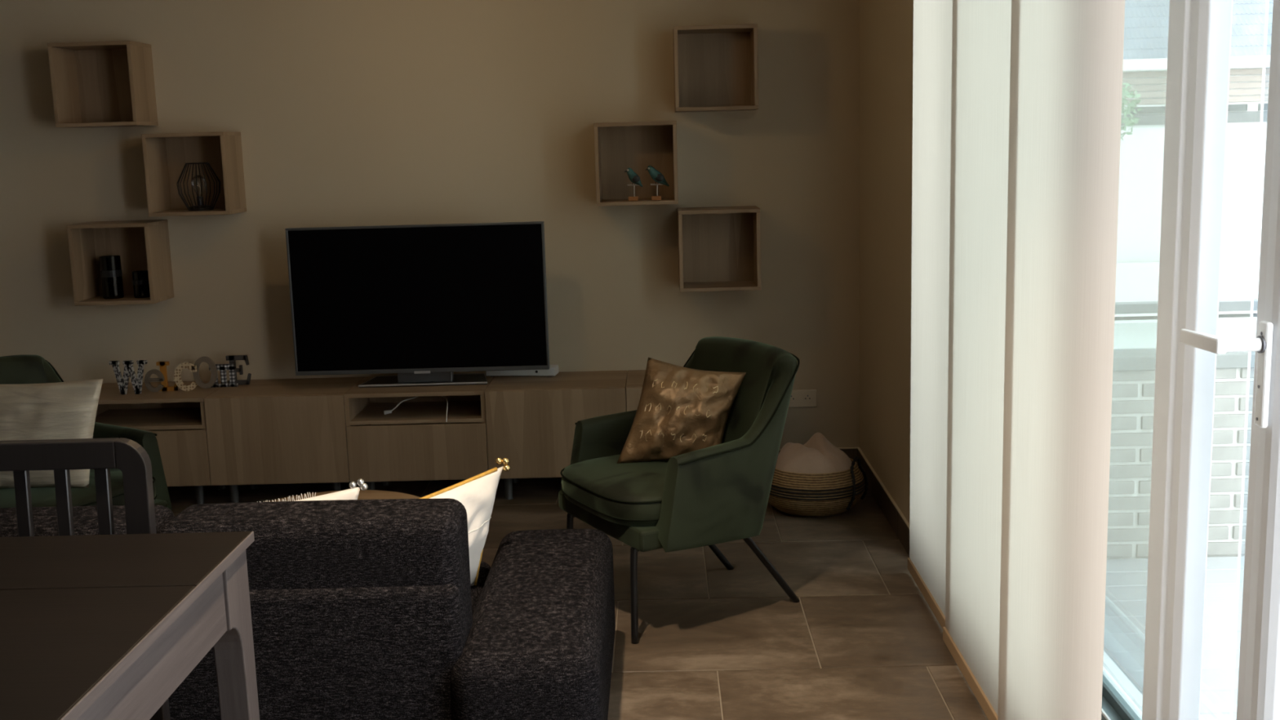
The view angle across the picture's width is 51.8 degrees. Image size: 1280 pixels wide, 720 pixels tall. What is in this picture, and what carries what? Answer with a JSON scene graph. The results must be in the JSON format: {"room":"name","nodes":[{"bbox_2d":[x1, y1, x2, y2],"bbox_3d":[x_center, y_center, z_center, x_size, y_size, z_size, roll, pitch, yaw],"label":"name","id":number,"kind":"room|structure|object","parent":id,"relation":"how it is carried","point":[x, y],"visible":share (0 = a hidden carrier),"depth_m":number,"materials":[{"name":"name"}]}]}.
{"room":"living room","nodes":[
{"label":"living room","id":0,"kind":"room"},
{"bbox_2d":[0,0,859,448],"bbox_3d":[-1.720,-0.745,5.986,6.000,2.760,0.200,-1,10,1],"label":"wall","id":1,"kind":"structure","parent":0,"point":[345,113],"depth_m":5.85,"materials":[{"name":"paint"}]},
{"bbox_2d":[47,40,158,128],"bbox_3d":[-2.315,-1.187,5.695,0.350,0.350,0.240,-1,10,1],"label":"wall shelf","id":2,"kind":"object","parent":1,"relation":"attached to","point":[95,84],"visible":1,"depth_m":5.77,"materials":[{"name":"brown wood"}]},
{"bbox_2d":[66,219,173,306],"bbox_3d":[-2.289,-0.433,5.823,0.350,0.350,0.240,-1,10,1],"label":"cube","id":3,"kind":"object","parent":1,"relation":"attached to","point":[140,245],"visible":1,"depth_m":5.85,"materials":[{"name":"brown wood"}]},
{"bbox_2d":[98,255,124,299],"bbox_3d":[-2.339,-0.366,5.835,0.091,0.186,0.091,-1,10,1],"label":"glass","id":4,"kind":"object","parent":3,"relation":"on","point":[111,273],"visible":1,"depth_m":5.80,"materials":[{"name":"glass"}]},
{"bbox_2d":[131,270,150,297],"bbox_3d":[-2.208,-0.335,5.839,0.074,0.116,0.074,-1,10,1],"label":"glass","id":5,"kind":"object","parent":3,"relation":"on","point":[140,278],"visible":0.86,"depth_m":5.81,"materials":[{"name":"glass"}]},
{"bbox_2d":[141,131,246,216],"bbox_3d":[-1.941,-0.813,5.754,0.350,0.350,0.240,-1,10,1],"label":"wall shelf","id":6,"kind":"object","parent":1,"relation":"attached to","point":[166,155],"visible":0.97,"depth_m":5.83,"materials":[{"name":"brown wood"}]},
{"bbox_2d":[176,162,220,211],"bbox_3d":[-1.925,-0.757,5.753,0.184,0.207,0.180,-1,10,1],"label":"wire lantern","id":7,"kind":"object","parent":6,"relation":"in","point":[201,206],"visible":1,"depth_m":5.75,"materials":[{"name":"metal"}]},
{"bbox_2d":[182,447,857,486],"bbox_3d":[-1.740,0.522,6.095,5.494,0.108,0.010,-1,10,1],"label":"baseboard","id":8,"kind":"structure","parent":1,"relation":"attached to","point":[851,452],"depth_m":6.04,"materials":[{"name":"wood"}]},
{"bbox_2d":[593,120,678,206],"bbox_3d":[-0.015,-0.855,5.723,0.350,0.350,0.240,-1,10,1],"label":"cube","id":9,"kind":"object","parent":1,"relation":"attached to","point":[619,147],"visible":0.99,"depth_m":5.82,"materials":[{"name":"brown wood"}]},
{"bbox_2d":[624,167,642,200],"bbox_3d":[-0.027,-0.760,5.698,0.080,0.142,0.042,-1,10,1],"label":"bird figurine","id":10,"kind":"object","parent":9,"relation":"on","point":[633,177],"visible":1,"depth_m":5.68,"materials":[{"name":"teal wood"}]},
{"bbox_2d":[644,165,669,199],"bbox_3d":[0.075,-0.766,5.696,0.103,0.148,0.046,-1,10,1],"label":"bird figurine","id":11,"kind":"object","parent":9,"relation":"on","point":[656,175],"visible":1,"depth_m":5.68,"materials":[{"name":"teal wood"}]},
{"bbox_2d":[672,23,758,112],"bbox_3d":[0.322,-1.247,5.652,0.350,0.350,0.240,-1,10,1],"label":"wall shelf","id":12,"kind":"object","parent":1,"relation":"attached to","point":[716,68],"visible":1,"depth_m":5.75,"materials":[{"name":"brown wood"}]},
{"bbox_2d":[677,205,760,292],"bbox_3d":[0.345,-0.490,5.781,0.350,0.350,0.240,-1,10,1],"label":"cube","id":13,"kind":"object","parent":1,"relation":"attached to","point":[719,247],"visible":1,"depth_m":5.88,"materials":[{"name":"brown wood"}]},
{"bbox_2d":[788,389,816,407],"bbox_3d":[0.726,0.176,6.003,0.156,0.080,0.016,-1,10,1],"label":"wall socket","id":14,"kind":"object","parent":1,"relation":"attached to","point":[799,397],"visible":0.77,"depth_m":6.00,"materials":[{"name":"beige plastic"}]},
{"bbox_2d":[789,394,796,404],"bbox_3d":[0.689,0.177,6.000,0.046,0.046,0.003,-1,10,1],"label":"outlet","id":15,"kind":"object","parent":14,"relation":"attached to","point":[793,397],"depth_m":6.00,"materials":[{"name":"beige plastic"}]},
{"bbox_2d":[802,393,813,403],"bbox_3d":[0.763,0.175,5.999,0.046,0.046,0.003,-1,10,1],"label":"outlet","id":16,"kind":"object","parent":14,"relation":"attached to","point":[806,397],"depth_m":6.00,"materials":[{"name":"beige plastic"}]},
{"bbox_2d":[167,477,988,719],"bbox_3d":[-1.648,1.472,0.983,5.800,0.060,10.405,-1,10,1],"label":"floor","id":17,"kind":"structure","parent":0,"point":[861,640],"depth_m":4.20,"materials":[{"name":"tile"}]},
{"bbox_2d":[0,437,170,719],"bbox_3d":[-1.259,0.669,2.688,0.430,0.932,0.465,-1,10,1],"label":"dining chair","id":18,"kind":"object","parent":17,"relation":"on","point":[20,457],"visible":0.44,"depth_m":2.82,"materials":[{"name":"black wood"}]},
{"bbox_2d":[0,355,171,510],"bbox_3d":[-1.996,0.449,4.349,0.688,0.864,0.700,4,11,30],"label":"armchair","id":19,"kind":"object","parent":17,"relation":"on","point":[14,369],"visible":0.22,"depth_m":4.50,"materials":[{"name":"green fabric"}]},
{"bbox_2d":[0,378,102,488],"bbox_3d":[-1.961,0.237,4.239,0.487,0.342,0.169,0,10,7],"label":"cushion","id":20,"kind":"object","parent":19,"relation":"on","point":[59,410],"visible":0.68,"depth_m":4.20,"materials":[{"name":"fabric"}]},
{"bbox_2d":[0,467,155,507],"bbox_3d":[-1.910,0.453,4.298,0.482,0.119,0.567,4,11,30],"label":"seat cushion","id":21,"kind":"object","parent":19,"relation":"on","point":[41,496],"depth_m":4.17,"materials":[{"name":"green fabric"}]},
{"bbox_2d":[0,531,259,719],"bbox_3d":[-1.267,0.893,1.915,0.918,0.750,1.845,-1,10,1],"label":"dining table","id":22,"kind":"object","parent":17,"relation":"on","point":[93,627],"visible":1,"depth_m":2.38,"materials":[{"name":"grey wood"}]},
{"bbox_2d":[95,380,227,504],"bbox_3d":[-2.151,0.377,5.868,0.599,0.492,0.420,-1,10,1],"label":"tv cabinet","id":23,"kind":"object","parent":17,"relation":"on","point":[177,418],"visible":0.31,"depth_m":5.68,"materials":[{"name":"brown wood"}]},
{"bbox_2d":[108,360,147,394],"bbox_3d":[-2.223,0.076,5.739,0.161,0.148,0.016,-1,10,1],"label":"letter","id":24,"kind":"object","parent":23,"relation":"on","point":[122,383],"visible":1,"depth_m":5.73,"materials":[{"name":"paper"}]},
{"bbox_2d":[95,407,202,430],"bbox_3d":[-2.154,0.261,5.845,0.564,0.016,0.393,-1,10,1],"label":"shelf","id":25,"kind":"object","parent":23,"relation":"attached to","point":[139,418],"depth_m":5.83,"materials":[{"name":"brown wood"}]},
{"bbox_2d":[144,368,164,391],"bbox_3d":[-2.129,0.090,5.781,0.084,0.100,0.016,-1,10,1],"label":"letter","id":26,"kind":"object","parent":23,"relation":"on","point":[148,380],"visible":1,"depth_m":5.77,"materials":[{"name":"beige paint"}]},
{"bbox_2d":[155,361,177,391],"bbox_3d":[-2.079,0.071,5.796,0.080,0.130,0.016,-1,10,1],"label":"letter","id":27,"kind":"object","parent":23,"relation":"on","point":[162,365],"visible":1,"depth_m":5.79,"materials":[{"name":"yellow paint"}]},
{"bbox_2d":[173,362,197,391],"bbox_3d":[-1.992,0.074,5.782,0.098,0.125,0.016,-1,10,1],"label":"letter","id":28,"kind":"object","parent":23,"relation":"on","point":[192,367],"visible":1,"depth_m":5.78,"materials":[{"name":"beige paper"}]},
{"bbox_2d":[192,356,217,388],"bbox_3d":[-1.923,0.055,5.829,0.104,0.142,0.016,-1,10,1],"label":"letter","id":29,"kind":"object","parent":23,"relation":"on","point":[210,362],"visible":0.97,"depth_m":5.82,"materials":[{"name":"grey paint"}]},
{"bbox_2d":[204,377,364,502],"bbox_3d":[-1.551,0.362,5.858,0.599,0.492,0.420,-1,10,1],"label":"tv cabinet","id":30,"kind":"object","parent":17,"relation":"on","point":[271,431],"visible":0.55,"depth_m":5.65,"materials":[{"name":"brown wood"}]},
{"bbox_2d":[208,363,238,387],"bbox_3d":[-1.850,0.069,5.855,0.118,0.102,0.016,-1,10,1],"label":"letter","id":31,"kind":"object","parent":30,"relation":"on","point":[223,368],"visible":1,"depth_m":5.85,"materials":[{"name":"paper"}]},
{"bbox_2d":[225,355,251,385],"bbox_3d":[-1.794,0.045,5.896,0.104,0.132,0.016,-1,10,1],"label":"decorative letter","id":32,"kind":"object","parent":30,"relation":"on","point":[232,358],"visible":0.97,"depth_m":5.89,"materials":[{"name":"wood"}]},
{"bbox_2d":[0,497,615,719],"bbox_3d":[-1.386,0.656,3.446,2.602,0.711,1.042,-1,10,1],"label":"sofa","id":33,"kind":"object","parent":17,"relation":"on","point":[361,609],"visible":0.66,"depth_m":2.96,"materials":[{"name":"black fabric"}]},
{"bbox_2d":[0,505,174,537],"bbox_3d":[-1.413,0.566,3.094,0.625,0.414,0.230,-1,10,1],"label":"cushion","id":34,"kind":"object","parent":33,"relation":"on","point":[85,517],"depth_m":3.02,"materials":[{"name":"grey fabric"}]},
{"bbox_2d":[259,478,368,502],"bbox_3d":[-0.929,0.487,3.385,0.469,0.328,0.134,-5,10,-20],"label":"cushion","id":35,"kind":"object","parent":33,"relation":"on","point":[353,493],"visible":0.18,"depth_m":3.40,"materials":[{"name":"white fabric"}]},
{"bbox_2d":[157,497,472,649],"bbox_3d":[-0.748,0.549,3.083,0.685,0.414,0.230,-1,10,1],"label":"cushion","id":36,"kind":"object","parent":33,"relation":"on","point":[382,546],"depth_m":2.95,"materials":[{"name":"grey fabric"}]},
{"bbox_2d":[418,457,510,586],"bbox_3d":[-0.561,0.471,3.451,0.561,0.341,0.153,-10,13,-42],"label":"cushion","id":37,"kind":"object","parent":33,"relation":"on","point":[477,493],"visible":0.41,"depth_m":3.52,"materials":[{"name":"fabric"}]},
{"bbox_2d":[471,560,490,615],"bbox_3d":[-0.903,0.712,3.536,0.953,0.161,0.658,-1,10,1],"label":"seat cushion","id":38,"kind":"object","parent":33,"relation":"on","point":[476,590],"depth_m":3.63,"materials":[{"name":"grey fabric"}]},
{"bbox_2d":[267,489,421,502],"bbox_3d":[-1.002,0.686,4.298,0.690,0.354,0.690,-1,10,1],"label":"coffee table","id":39,"kind":"object","parent":17,"relation":"on","point":[367,494],"visible":0.06,"depth_m":4.53,"materials":[{"name":"brown wood"}]},
{"bbox_2d":[344,373,493,489],"bbox_3d":[-0.951,0.347,5.848,0.599,0.492,0.420,-1,10,1],"label":"tv cabinet","id":40,"kind":"object","parent":17,"relation":"on","point":[414,442],"visible":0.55,"depth_m":5.65,"materials":[{"name":"brown wood"}]},
{"bbox_2d":[383,395,448,422],"bbox_3d":[-0.946,0.200,5.734,0.328,0.096,0.137,3,11,24],"label":"charging cable","id":41,"kind":"object","parent":40,"relation":"on","point":[388,411],"visible":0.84,"depth_m":5.75,"materials":[{"name":"white plastic"}]},
{"bbox_2d":[350,400,481,425],"bbox_3d":[-0.955,0.231,5.825,0.564,0.016,0.393,-1,10,1],"label":"shelf","id":42,"kind":"object","parent":40,"relation":"attached to","point":[371,411],"depth_m":5.77,"materials":[{"name":"brown wood"}]},
{"bbox_2d":[284,221,550,387],"bbox_3d":[-0.948,-0.248,5.778,1.101,0.703,0.257,-1,10,1],"label":"television","id":43,"kind":"object","parent":40,"relation":"on","point":[424,304],"visible":1,"depth_m":5.65,"materials":[{"name":"black plastic"}]},
{"bbox_2d":[484,370,627,499],"bbox_3d":[-0.352,0.332,5.838,0.599,0.492,0.420,-1,10,1],"label":"tv cabinet","id":44,"kind":"object","parent":17,"relation":"on","point":[531,420],"visible":0.58,"depth_m":5.62,"materials":[{"name":"brown wood"}]},
{"bbox_2d":[485,364,558,376],"bbox_3d":[-0.531,0.048,5.938,0.320,0.043,0.082,0,10,8],"label":"box","id":45,"kind":"object","parent":44,"relation":"on","point":[553,371],"visible":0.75,"depth_m":5.90,"materials":[{"name":"white plastic"}]},
{"bbox_2d":[626,369,645,411],"bbox_3d":[0.248,0.317,5.828,0.599,0.492,0.420,-1,10,1],"label":"tv cabinet","id":46,"kind":"object","parent":17,"relation":"on","point":[635,378],"visible":0.06,"depth_m":5.60,"materials":[{"name":"brown wood"}]},
{"bbox_2d":[558,336,799,644],"bbox_3d":[0.120,0.393,4.331,0.688,0.864,0.700,-7,11,-28],"label":"armchair","id":47,"kind":"object","parent":17,"relation":"on","point":[709,496],"visible":0.91,"depth_m":4.11,"materials":[{"name":"green fabric"}]},
{"bbox_2d":[561,454,668,526],"bbox_3d":[0.033,0.401,4.283,0.482,0.119,0.567,-7,11,-28],"label":"seat cushion","id":48,"kind":"object","parent":47,"relation":"on","point":[615,494],"depth_m":4.12,"materials":[{"name":"green fabric"}]},
{"bbox_2d":[617,357,746,463],"bbox_3d":[0.134,0.170,4.318,0.433,0.350,0.171,-1,10,1],"label":"cushion","id":49,"kind":"object","parent":47,"relation":"on","point":[681,410],"visible":0.98,"depth_m":4.28,"materials":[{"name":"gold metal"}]},
{"bbox_2d":[768,456,868,516],"bbox_3d":[0.714,0.495,5.462,0.452,0.239,0.436,-1,10,1],"label":"basket","id":50,"kind":"object","parent":17,"relation":"on","point":[808,495],"visible":0.68,"depth_m":5.29,"materials":[{"name":"beige wicker"}]},
{"bbox_2d":[775,432,851,473],"bbox_3d":[0.712,0.382,5.443,0.344,0.144,0.344,-1,10,1],"label":"blanket","id":51,"kind":"object","parent":50,"relation":"in","point":[818,455],"visible":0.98,"depth_m":5.36,"materials":[{"name":"beige fabric"}]},
{"bbox_2d":[859,0,913,523],"bbox_3d":[1.062,0.073,0.712,0.305,2.760,10.405,-1,10,1],"label":"wall","id":52,"kind":"structure","parent":0,"point":[886,26],"depth_m":5.20,"materials":[{"name":"paint"}]},
{"bbox_2d":[857,447,909,555],"bbox_3d":[0.994,0.560,5.422,0.010,0.108,1.285,-1,10,1],"label":"baseboard","id":53,"kind":"structure","parent":52,"relation":"attached to","point":[895,517],"depth_m":5.27,"materials":[{"name":"wood"}]},
{"bbox_2d":[1101,0,1232,719],"bbox_3d":[1.092,-0.301,3.569,0.080,2.420,2.077,-1,10,1],"label":"window frame","id":54,"kind":"structure","parent":52,"relation":"in","point":[1200,31],"depth_m":2.60,"materials":[{"name":"white plastic"}]},
{"bbox_2d":[1102,0,1279,719],"bbox_3d":[1.121,-0.221,3.095,0.180,2.360,1.550,-1,10,1],"label":"door","id":55,"kind":"structure","parent":52,"relation":"in","point":[1259,673],"depth_m":2.42,"materials":[{"name":"white plastic"}]},
{"bbox_3d":[-1.872,-1.116,0.546,5.495,0.200,10.405,-1,10,1],"label":"ceiling","id":56,"kind":"structure","parent":0,"visible":0},
{"bbox_3d":[0.844,-1.434,2.662,0.070,0.030,3.350,-1,10,1],"label":"trim","id":57,"kind":"structure","parent":56,"relation":"attached to","visible":0},
{"bbox_2d":[907,0,952,628],"bbox_3d":[0.907,-0.415,4.069,0.014,2.452,0.713,-1,10,1],"label":"curtain","id":58,"kind":"object","parent":57,"relation":"hanging from","point":[932,19],"visible":0.65,"depth_m":4.15,"materials":[{"name":"fabric"}]},
{"bbox_2d":[942,0,1011,719],"bbox_3d":[0.884,-0.301,3.410,0.014,2.456,0.755,-1,10,1],"label":"curtain","id":59,"kind":"object","parent":57,"relation":"hanging from","point":[981,29],"visible":0.89,"depth_m":3.49,"materials":[{"name":"fabric"}]},
{"bbox_2d":[997,0,1124,719],"bbox_3d":[0.861,-0.186,2.743,0.014,2.458,0.748,-1,10,1],"label":"curtain","id":60,"kind":"object","parent":57,"relation":"hanging from","point":[1067,55],"visible":1,"depth_m":2.72,"materials":[{"name":"fabric"}]},
{"label":"outside","id":61,"kind":"structure","parent":0,"visible":0},
{"bbox_2d":[1113,320,1257,349],"bbox_3d":[10.488,-2.091,32.358,60.000,0.200,55.250,-1,10,1],"label":"ground","id":62,"kind":"structure","parent":61,"point":[1141,335],"depth_m":22.39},
{"bbox_2d":[1120,82,1142,141],"bbox_3d":[7.929,-2.774,22.355,1.026,4.037,1.019,-1,10,1],"label":"tree","id":63,"kind":"object","parent":62,"relation":"on","point":[1127,122],"visible":0.23,"depth_m":21.96,"materials":[{"name":"green plant"}]},
{"bbox_2d":[1114,0,1273,323],"bbox_3d":[10.795,-5.708,26.032,9.603,9.030,6.500,-1,10,1],"label":"building","id":64,"kind":"structure","parent":62,"relation":"on","point":[1146,22],"depth_m":23.56,"materials":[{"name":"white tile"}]},
{"bbox_2d":[1128,106,1165,114],"bbox_3d":[9.156,-4.446,23.442,0.950,0.120,0.070,-1,10,1],"label":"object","id":65,"kind":"object","parent":64,"relation":"hanging from","point":[1145,109],"depth_m":23.41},
{"bbox_2d":[1227,103,1248,111],"bbox_3d":[10.306,-4.475,23.423,0.950,0.120,0.070,-1,10,1],"label":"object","id":66,"kind":"object","parent":64,"relation":"hanging from","point":[1231,107],"depth_m":23.38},
{"bbox_2d":[1257,103,1267,110],"bbox_3d":[11.455,-4.504,23.404,0.950,0.120,0.070,-1,10,1],"label":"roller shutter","id":67,"kind":"object","parent":64,"relation":"hanging from","point":[1260,106],"depth_m":23.38,"materials":[{"name":"white"}]},
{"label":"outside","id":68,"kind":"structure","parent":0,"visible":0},
{"bbox_2d":[1103,556,1244,719],"bbox_3d":[2.761,1.242,1.739,3.000,0.100,6.120,-1,10,1],"label":"terrace","id":69,"kind":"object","parent":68,"point":[1126,588],"depth_m":4.09,"materials":[{"name":"white tile"}]},
{"bbox_2d":[1106,347,1255,559],"bbox_3d":[2.789,0.360,4.729,3.000,0.837,0.170,-1,10,1],"label":"wall","id":70,"kind":"structure","parent":69,"relation":"on","point":[1133,369],"depth_m":4.67,"materials":[{"name":"grey brick"}]},
{"bbox_2d":[1114,298,1257,320],"bbox_3d":[2.775,-0.140,4.639,3.000,0.178,0.060,-1,10,1],"label":"terrace railing","id":71,"kind":"object","parent":70,"relation":"on","point":[1235,304],"visible":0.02,"depth_m":4.62,"materials":[{"name":"white metal"}]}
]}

